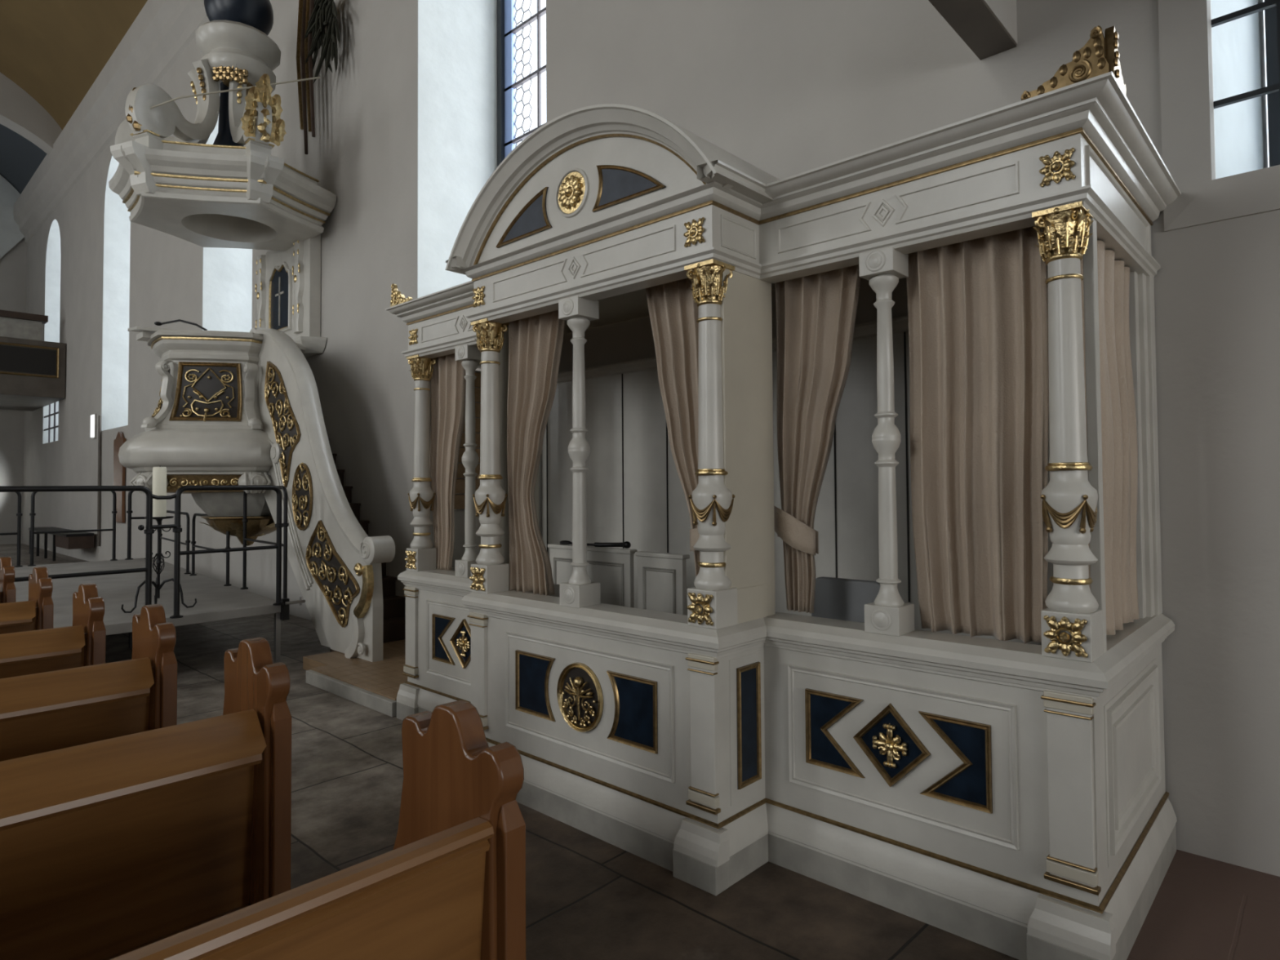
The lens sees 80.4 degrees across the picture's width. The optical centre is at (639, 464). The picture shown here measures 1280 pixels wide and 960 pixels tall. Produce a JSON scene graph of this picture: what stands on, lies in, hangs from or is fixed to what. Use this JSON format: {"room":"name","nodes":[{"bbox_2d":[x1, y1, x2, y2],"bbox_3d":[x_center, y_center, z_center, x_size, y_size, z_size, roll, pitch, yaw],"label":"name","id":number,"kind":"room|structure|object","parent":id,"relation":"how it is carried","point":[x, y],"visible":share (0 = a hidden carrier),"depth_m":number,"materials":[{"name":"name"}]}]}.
{"room":"house of worship","nodes":[
{"label":"house of worship","id":0,"kind":"room"},
{"bbox_2d":[0,174,53,544],"bbox_3d":[-23.310,-5.149,19.404,0.300,15.000,13.860,-2,-2,43],"label":"wall","id":1,"kind":"structure","parent":0,"point":[13,264],"depth_m":23.33,"materials":[{"name":"paint"}]},
{"bbox_2d":[0,175,24,258],"bbox_3d":[-23.272,-8.080,19.255,0.100,4.450,12.500,-2,-2,43],"label":"trim","id":2,"kind":"structure","parent":1,"relation":"attached to","point":[11,235],"depth_m":23.29,"materials":[{"name":"paint"}]},
{"bbox_2d":[0,0,147,194],"bbox_3d":[-9.813,-9.573,6.753,37.100,2.750,12.300,-2,-2,43],"label":"ceiling","id":3,"kind":"structure","parent":0,"point":[55,51],"depth_m":17.04,"materials":[{"name":"brown paint"}]},
{"bbox_2d":[0,543,1279,959],"bbox_3d":[-9.720,2.002,6.590,37.300,0.200,13.860,-2,-2,43],"label":"floor","id":4,"kind":"structure","parent":0,"point":[588,897],"depth_m":3.12,"materials":[{"name":"stone"}]},
{"bbox_2d":[0,556,16,603],"bbox_3d":[-6.324,1.174,2.902,0.554,1.202,6.064,-2,-2,43],"label":"pew","id":5,"kind":"object","parent":4,"relation":"on","point":[7,588],"visible":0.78,"depth_m":4.97,"materials":[{"name":"orange wood"}]},
{"bbox_2d":[0,566,53,634],"bbox_3d":[-5.561,1.149,2.211,0.554,1.202,6.094,-2,-2,43],"label":"pew","id":6,"kind":"object","parent":4,"relation":"on","point":[37,613],"visible":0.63,"depth_m":4.28,"materials":[{"name":"orange wood"}]},
{"bbox_2d":[0,582,106,678],"bbox_3d":[-4.704,1.121,1.415,0.554,1.202,6.096,-2,-2,43],"label":"pew","id":7,"kind":"object","parent":4,"relation":"on","point":[82,644],"visible":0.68,"depth_m":3.42,"materials":[{"name":"orange wood"}]},
{"bbox_2d":[28,526,93,560],"bbox_3d":[-14.039,1.920,18.295,4.560,0.680,0.500,-2,-2,43],"label":"slatted bench","id":8,"kind":"object","parent":4,"relation":"on","point":[68,540],"visible":0.8,"depth_m":16.96,"materials":[{"name":"black wood"}]},
{"bbox_2d":[0,604,177,761],"bbox_3d":[-3.957,1.097,0.727,0.554,1.202,6.106,-2,-2,43],"label":"pew","id":9,"kind":"object","parent":4,"relation":"on","point":[40,713],"visible":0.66,"depth_m":2.68,"materials":[{"name":"orange wood"}]},
{"bbox_2d":[0,636,291,959],"bbox_3d":[-3.223,1.073,0.049,0.554,1.202,6.114,-2,-2,43],"label":"pew","id":10,"kind":"object","parent":4,"relation":"on","point":[112,848],"visible":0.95,"depth_m":1.97,"materials":[{"name":"orange wood"}]},
{"bbox_2d":[14,558,280,662],"bbox_3d":[-8.200,1.616,6.659,7.050,0.554,8.619,-2,-2,43],"label":"stage","id":11,"kind":"object","parent":4,"relation":"on","point":[215,602],"visible":0.59,"depth_m":7.78,"materials":[{"name":"grey stone"}]},
{"bbox_2d":[0,492,22,567],"bbox_3d":[-9.335,0.888,10.383,0.093,1.128,1.398,-2,-2,41],"label":"railing","id":12,"kind":"object","parent":11,"relation":"on","point":[19,514],"visible":0.72,"depth_m":10.86,"materials":[{"name":"black metal"}]},
{"bbox_2d":[27,491,117,566],"bbox_3d":[-8.483,0.910,11.372,0.093,1.128,1.108,-2,-2,40],"label":"railing","id":13,"kind":"object","parent":11,"relation":"on","point":[114,512],"visible":0.73,"depth_m":11.21,"materials":[{"name":"black metal"}]},
{"bbox_2d":[0,485,154,604],"bbox_3d":[-5.066,0.711,5.140,0.098,1.128,3.145,-2,-2,40],"label":"railing","id":14,"kind":"object","parent":11,"relation":"on","point":[149,531],"visible":0.78,"depth_m":6.12,"materials":[{"name":"black metal"}]},
{"bbox_2d":[137,493,181,530],"bbox_3d":[-4.045,0.394,6.381,0.045,0.304,0.327,-1,-2,32],"label":"clamp","id":15,"kind":"object","parent":14,"relation":"attached to","point":[140,527],"visible":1,"depth_m":6.39,"materials":[{"name":"black metal"}]},
{"bbox_2d":[124,491,146,559],"bbox_3d":[-7.902,0.920,11.959,0.371,1.132,0.114,0,-2,-24],"label":"railing","id":16,"kind":"object","parent":11,"relation":"on","point":[129,511],"visible":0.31,"depth_m":11.89,"materials":[{"name":"black metal"}]},
{"bbox_2d":[120,515,196,613],"bbox_3d":[-4.471,0.898,6.963,0.543,0.842,0.569,-2,-2,43],"label":"candle stand","id":17,"kind":"object","parent":11,"relation":"on","point":[157,584],"visible":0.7,"depth_m":6.94,"materials":[{"name":"black metal"}]},
{"bbox_2d":[152,465,166,516],"bbox_3d":[-4.416,0.244,6.964,0.112,0.473,0.112,-2,-2,43],"label":"candle","id":18,"kind":"object","parent":17,"relation":"on","point":[159,473],"visible":0.93,"depth_m":6.92,"materials":[{"name":"beige wax"}]},
{"bbox_2d":[160,510,191,573],"bbox_3d":[-6.518,1.041,10.579,0.079,0.794,2.088,1,-2,-41],"label":"railing","id":19,"kind":"object","parent":11,"relation":"on","point":[187,541],"visible":0.62,"depth_m":9.82,"materials":[{"name":"black metal"}]},
{"bbox_2d":[189,513,231,586],"bbox_3d":[-5.178,0.991,9.120,0.079,0.794,1.529,1,-2,-44],"label":"railing","id":20,"kind":"object","parent":11,"relation":"on","point":[228,533],"visible":0.75,"depth_m":9.34,"materials":[{"name":"black metal"}]},
{"bbox_2d":[169,484,284,618],"bbox_3d":[-3.690,0.749,6.830,0.098,1.129,0.973,-2,-2,39],"label":"railing","id":21,"kind":"object","parent":11,"relation":"on","point":[177,553],"visible":1,"depth_m":6.75,"materials":[{"name":"black metal"}]},
{"bbox_2d":[240,485,288,598],"bbox_3d":[-3.877,0.780,7.810,0.079,1.124,1.432,1,-2,-42],"label":"railing","id":22,"kind":"object","parent":11,"relation":"on","point":[286,524],"visible":0.71,"depth_m":7.33,"materials":[{"name":"black metal"}]},
{"bbox_2d":[280,596,305,620],"bbox_3d":[-3.321,1.372,7.252,0.114,0.210,0.190,-2,-2,43],"label":"coupler","id":23,"kind":"object","parent":11,"relation":"attached to","point":[284,614],"visible":0.98,"depth_m":7.20,"materials":[{"name":"black metal"}]},
{"bbox_2d":[118,327,405,662],"bbox_3d":[-4.050,0.167,8.074,4.534,3.475,2.020,-2,-2,43],"label":"pulpit","id":24,"kind":"object","parent":4,"relation":"on","point":[233,407],"visible":0.96,"depth_m":8.00,"materials":[{"name":"white paint"}]},
{"bbox_2d":[128,326,172,341],"bbox_3d":[-5.428,-1.472,8.505,0.507,0.154,0.556,1,-2,-37],"label":"board","id":25,"kind":"object","parent":24,"relation":"on","point":[145,333],"visible":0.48,"depth_m":8.34,"materials":[{"name":"white paint"}]},
{"bbox_2d":[154,319,207,330],"bbox_3d":[-5.005,-1.520,8.248,0.567,0.132,0.076,0,-2,2],"label":"gooseneck microphone","id":26,"kind":"object","parent":24,"relation":"on","point":[157,323],"visible":1,"depth_m":8.25,"materials":[{"name":"black metal"}]},
{"bbox_2d":[191,491,271,516],"bbox_3d":[-4.611,0.442,8.905,1.239,0.300,1.158,-2,-2,43],"label":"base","id":27,"kind":"object","parent":24,"relation":"on","point":[215,504],"depth_m":8.46,"materials":[{"name":"grey paint"}]},
{"bbox_2d":[200,515,276,544],"bbox_3d":[-4.609,0.764,8.896,0.999,0.335,0.934,-2,-2,43],"label":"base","id":28,"kind":"object","parent":24,"relation":"on","point":[257,526],"depth_m":8.59,"materials":[{"name":"gold metal"}]},
{"bbox_2d":[255,233,326,357],"bbox_3d":[-4.595,-2.134,9.800,1.770,1.540,0.310,-2,-2,43],"label":"panel","id":29,"kind":"object","parent":24,"relation":"attached to","point":[290,295],"visible":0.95,"depth_m":9.51,"materials":[{"name":"white paint"}]},
{"bbox_2d":[291,336,326,357],"bbox_3d":[-4.493,-1.458,9.687,1.500,0.180,0.305,-2,-2,43],"label":"shelf","id":30,"kind":"object","parent":29,"relation":"attached to","point":[314,345],"depth_m":9.29,"materials":[{"name":"white paint"}]},
{"bbox_2d":[110,700,525,959],"bbox_3d":[-2.482,1.048,-0.629,0.493,1.202,6.131,-2,-2,43],"label":"pew","id":31,"kind":"object","parent":4,"relation":"on","point":[451,884],"visible":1,"depth_m":1.39,"materials":[{"name":"orange wood"}]},
{"bbox_2d":[302,639,407,716],"bbox_3d":[-2.038,1.792,6.615,1.960,0.118,1.360,-2,-2,43],"label":"wooden step","id":32,"kind":"structure","parent":4,"relation":"on","point":[375,686],"depth_m":6.24,"materials":[{"name":"grey paint"}]},
{"bbox_2d":[385,25,1181,959],"bbox_3d":[0.189,0.039,4.316,4.601,3.462,1.751,-2,-2,43],"label":"pew","id":33,"kind":"object","parent":4,"relation":"on","point":[1010,797],"visible":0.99,"depth_m":3.24,"materials":[{"name":"grey paint"}]},
{"bbox_2d":[430,353,466,570],"bbox_3d":[-1.387,-0.028,5.434,0.493,1.560,0.066,-2,-2,43],"label":"curtain","id":34,"kind":"object","parent":33,"relation":"hanging from","point":[447,381],"visible":0.91,"depth_m":5.43,"materials":[{"name":"beige fabric"}]},
{"bbox_2d":[452,510,480,566],"bbox_3d":[-1.196,1.026,5.875,0.022,1.355,0.720,-2,-2,43],"label":"board","id":35,"kind":"object","parent":33,"relation":"on","point":[459,550],"visible":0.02,"depth_m":5.71,"materials":[{"name":"paint"}]},
{"bbox_2d":[453,370,480,511],"bbox_3d":[-1.198,0.046,5.952,0.033,1.560,0.640,-2,-2,43],"label":"wall panel","id":36,"kind":"object","parent":33,"relation":"attached to","point":[460,493],"visible":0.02,"depth_m":5.80,"materials":[{"name":"grey wood"}]},
{"bbox_2d":[506,310,564,595],"bbox_3d":[-0.595,-0.076,4.246,0.514,1.581,0.084,-2,-2,43],"label":"curtain","id":37,"kind":"object","parent":33,"relation":"hanging from","point":[535,342],"visible":0.97,"depth_m":4.28,"materials":[{"name":"beige fabric"}]},
{"bbox_2d":[547,543,636,608],"bbox_3d":[-0.187,1.095,4.914,0.760,1.150,0.430,-2,-2,43],"label":"bench","id":38,"kind":"object","parent":33,"relation":"on","point":[611,567],"visible":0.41,"depth_m":4.66,"materials":[{"name":"white paint"}]},
{"bbox_2d":[560,540,631,548],"bbox_3d":[-0.295,0.488,4.774,0.643,0.063,0.057,-2,-2,43],"label":"microphone","id":39,"kind":"object","parent":38,"relation":"on","point":[626,544],"visible":0.77,"depth_m":4.68,"materials":[{"name":"black metal"}]},
{"bbox_2d":[635,551,689,615],"bbox_3d":[0.254,1.086,4.530,0.370,1.140,0.430,-2,-2,43],"label":"bench","id":40,"kind":"object","parent":33,"relation":"on","point":[661,576],"visible":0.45,"depth_m":4.37,"materials":[{"name":"white paint"}]},
{"bbox_2d":[645,277,699,576],"bbox_3d":[0.216,-0.103,3.507,0.505,1.580,0.082,-2,-2,43],"label":"curtain","id":41,"kind":"object","parent":33,"relation":"hanging from","point":[673,313],"visible":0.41,"depth_m":3.56,"materials":[{"name":"beige fabric"}]},
{"bbox_2d":[773,264,860,613],"bbox_3d":[0.795,-0.112,3.401,0.446,1.555,0.098,-2,-2,43],"label":"curtain","id":42,"kind":"object","parent":33,"relation":"hanging from","point":[816,313],"visible":0.97,"depth_m":3.44,"materials":[{"name":"beige fabric"}]},
{"bbox_2d":[811,576,879,622],"bbox_3d":[1.129,1.088,3.729,0.380,1.080,0.450,-2,-2,43],"label":"upholstered chair","id":43,"kind":"object","parent":33,"relation":"on","point":[837,598],"visible":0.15,"depth_m":3.59,"materials":[{"name":"grey fabric"}]},
{"bbox_2d":[906,226,1048,644],"bbox_3d":[1.301,-0.122,2.947,0.528,1.568,0.099,-2,-2,43],"label":"curtain","id":44,"kind":"object","parent":33,"relation":"hanging from","point":[978,308],"visible":0.94,"depth_m":2.94,"materials":[{"name":"beige fabric"}]},
{"bbox_2d":[1080,240,1139,635],"bbox_3d":[1.874,-0.105,3.027,0.093,1.505,0.764,-2,-2,43],"label":"curtain","id":45,"kind":"object","parent":33,"relation":"hanging from","point":[1118,416],"visible":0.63,"depth_m":3.02,"materials":[{"name":"beige fabric"}]},
{"bbox_2d":[22,0,1279,876],"bbox_3d":[-5.351,-5.493,11.477,37.200,15.000,0.993,-2,-2,43],"label":"wall","id":46,"kind":"structure","parent":0,"point":[405,140],"depth_m":5.39,"materials":[{"name":"paint"}]},
{"bbox_2d":[0,72,62,155],"bbox_3d":[-19.052,-9.194,15.349,0.550,3.100,12.500,-2,-2,43],"label":"trim","id":47,"kind":"structure","parent":46,"relation":"attached to","point":[20,112],"depth_m":18.97,"materials":[{"name":"paint"}]},
{"bbox_2d":[0,309,66,411],"bbox_3d":[-20.592,-2.799,16.486,4.540,2.100,12.330,-2,-2,43],"label":"gallery","id":48,"kind":"object","parent":46,"relation":"attached to","point":[33,369],"visible":1,"depth_m":19.04,"materials":[{"name":"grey wood"}]},
{"bbox_2d":[44,402,58,442],"bbox_3d":[-15.829,-3.672,21.224,2.100,6.130,0.993,-2,-2,43],"label":"window","id":49,"kind":"structure","parent":46,"relation":"in","point":[55,413],"depth_m":20.84,"materials":[{"name":"grey metal"}]},
{"bbox_2d":[90,413,96,438],"bbox_3d":[-12.461,-0.880,17.270,0.280,0.560,0.060,-2,-2,43],"label":"wall lamp","id":50,"kind":"object","parent":46,"relation":"attached to","point":[93,418],"visible":1,"depth_m":17.19,"materials":[{"name":"paint"}]},
{"bbox_2d":[97,415,101,546],"bbox_3d":[-11.988,0.354,16.802,0.110,2.901,0.060,-2,-2,43],"label":"pipe","id":51,"kind":"object","parent":46,"relation":"attached to","point":[99,416],"visible":1,"depth_m":16.79,"materials":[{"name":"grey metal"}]},
{"bbox_2d":[13,0,208,243],"bbox_3d":[-8.829,-7.879,13.844,28.600,1.250,0.360,-2,-2,43],"label":"trim","id":52,"kind":"structure","parent":46,"relation":"attached to","point":[162,31],"depth_m":15.98,"materials":[{"name":"paint"}]},
{"bbox_2d":[113,431,125,522],"bbox_3d":[-10.748,0.248,15.642,0.750,1.870,0.050,-2,-2,43],"label":"wall post","id":53,"kind":"object","parent":46,"relation":"attached to","point":[119,471],"visible":0.83,"depth_m":15.55,"materials":[{"name":"brown wood"}]},
{"bbox_2d":[108,0,336,251],"bbox_3d":[-4.975,-4.297,8.901,2.549,2.999,2.202,-2,-2,43],"label":"sounding board","id":54,"kind":"object","parent":46,"relation":"attached to","point":[231,192],"visible":0.98,"depth_m":8.54,"materials":[{"name":"white paint"}]},
{"bbox_2d":[133,76,320,131],"bbox_3d":[-4.519,-4.048,8.401,1.833,1.089,0.162,1,-2,-31],"label":"wire","id":55,"kind":"object","parent":54,"relation":"attached to","point":[316,77],"visible":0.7,"depth_m":8.32,"materials":[{"name":"beige paint"}]},
{"bbox_2d":[296,0,340,154],"bbox_3d":[-3.836,-4.896,9.070,1.135,2.152,0.143,-2,-2,43],"label":"greenery","id":56,"kind":"object","parent":54,"relation":"hanging from","point":[313,15],"visible":1,"depth_m":9.17,"materials":[{"name":"green plant"}]},
{"bbox_2d":[497,0,546,167],"bbox_3d":[-0.924,-4.147,7.949,1.740,6.130,0.120,-2,-2,43],"label":"window","id":57,"kind":"structure","parent":46,"relation":"in","point":[507,28],"depth_m":8.43,"materials":[{"name":"glass"}]},
{"bbox_2d":[928,0,1017,59],"bbox_3d":[-2.330,-2.555,-0.530,0.185,0.590,12.367,-2,-2,43],"label":"beam","id":58,"kind":"structure","parent":46,"relation":"attached to","point":[988,28],"depth_m":3.76,"materials":[{"name":"paint"}]},
{"bbox_2d":[1158,0,1279,231],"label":"window","id":59,"kind":"structure","parent":46,"relation":"in","point":[1188,104],"depth_m":3.39,"materials":[{"name":"grey paint"}]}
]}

